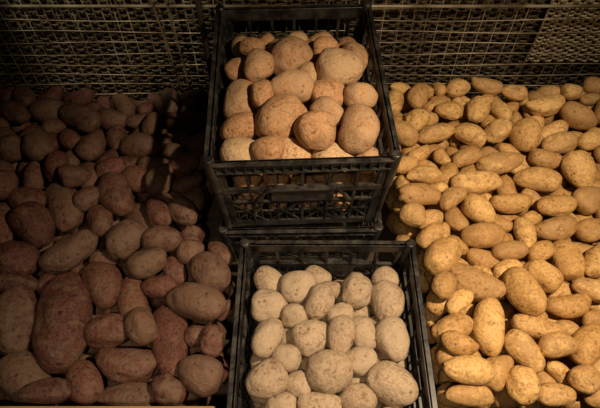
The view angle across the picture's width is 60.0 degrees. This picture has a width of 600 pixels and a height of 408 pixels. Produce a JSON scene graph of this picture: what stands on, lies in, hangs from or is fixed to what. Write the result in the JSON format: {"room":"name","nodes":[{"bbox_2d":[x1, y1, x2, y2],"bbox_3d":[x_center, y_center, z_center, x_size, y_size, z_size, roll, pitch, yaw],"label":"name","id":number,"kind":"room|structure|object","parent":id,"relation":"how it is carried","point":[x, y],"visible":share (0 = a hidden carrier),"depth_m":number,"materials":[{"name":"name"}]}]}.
{"room":"grocery store","nodes":[
{"label":"grocery store","id":0,"kind":"room"},
{"bbox_2d":[0,0,599,101],"bbox_3d":[0.000,-0.732,0.812,5.000,2.950,0.070,0,55,0],"label":"wall","id":1,"kind":"structure","parent":0,"point":[436,12],"depth_m":1.24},
{"bbox_3d":[0.000,1.165,1.315,5.000,0.050,2.600,0,55,0],"label":"floor","id":2,"kind":"structure","parent":0,"visible":0},
{"bbox_2d":[0,102,520,407],"bbox_3d":[0.000,0.270,1.319,1.660,0.970,0.950,0,55,0],"label":"bin","id":3,"kind":"object","parent":2,"relation":"on","point":[210,221],"visible":0.02,"depth_m":1.10,"materials":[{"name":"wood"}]},
{"bbox_2d":[0,86,234,405],"bbox_3d":[-0.462,0.036,1.040,0.685,0.191,0.743,0,55,0],"label":"potatoes","id":4,"kind":"object","parent":3,"relation":"in","point":[111,294],"visible":0.99,"depth_m":0.94,"materials":[{"name":"brown food"}]},
{"bbox_2d":[194,0,218,105],"bbox_3d":[-0.205,-0.365,1.116,0.018,0.530,0.015,0,55,0],"label":"wooden stake","id":5,"kind":"object","parent":3,"relation":"in","point":[198,4],"visible":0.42,"depth_m":1.11,"materials":[{"name":"brown wood"}]},
{"bbox_2d":[0,0,599,111],"bbox_3d":[-0.001,-0.376,1.122,1.803,0.533,0.009,0,55,0],"label":"mesh panel","id":6,"kind":"object","parent":3,"relation":"on","point":[9,6],"visible":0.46,"depth_m":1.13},
{"bbox_2d":[150,0,191,93],"bbox_3d":[-0.291,-0.389,1.090,0.062,0.440,0.006,0,55,0],"label":"rods","id":7,"kind":"object","parent":6,"relation":"attached to","point":[151,1],"visible":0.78,"depth_m":1.14,"materials":[{"name":"metal"}]},
{"bbox_2d":[526,0,599,62],"bbox_3d":[0.694,-0.434,1.079,0.332,0.350,0.010,0,55,0],"label":"mat","id":8,"kind":"object","parent":6,"relation":"attached to","point":[578,2],"visible":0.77,"depth_m":1.16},
{"bbox_2d":[218,172,382,261],"bbox_3d":[-0.002,-0.077,1.152,0.313,0.142,0.413,-1,55,-1],"label":"plastic crate","id":9,"kind":"object","parent":3,"relation":"in","point":[368,232],"visible":0.21,"depth_m":1.00,"materials":[{"name":"black plastic"}]},
{"bbox_2d":[202,0,402,227],"bbox_3d":[-0.004,-0.176,1.007,0.314,0.208,0.413,-2,55,-1],"label":"plastic crate","id":10,"kind":"object","parent":9,"relation":"on","point":[218,172],"visible":0.64,"depth_m":0.92,"materials":[{"name":"black plastic"}]},
{"bbox_2d":[219,31,379,213],"bbox_3d":[-0.003,-0.181,0.990,0.292,0.228,0.383,0,55,0],"label":"potatoes","id":11,"kind":"object","parent":10,"relation":"in","point":[295,95],"visible":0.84,"depth_m":0.89,"materials":[{"name":"beige food"}]},
{"bbox_2d":[227,238,437,407],"bbox_3d":[0.048,0.280,0.880,0.314,0.177,0.413,0,55,0],"label":"plastic crate","id":12,"kind":"object","parent":3,"relation":"in","point":[405,256],"visible":0.65,"depth_m":0.92,"materials":[{"name":"black plastic"}]},
{"bbox_2d":[245,265,418,407],"bbox_3d":[0.050,0.280,0.877,0.279,0.167,0.378,0,55,0],"label":"potatoes","id":13,"kind":"object","parent":12,"relation":"in","point":[318,341],"visible":1,"depth_m":0.85,"materials":[{"name":"beige food"}]},
{"bbox_2d":[379,77,599,407],"bbox_3d":[0.492,0.036,1.040,0.619,0.186,0.738,0,55,0],"label":"pile","id":14,"kind":"object","parent":3,"relation":"in","point":[500,203],"visible":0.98,"depth_m":0.96,"materials":[{"name":"yellow food"}]}
]}

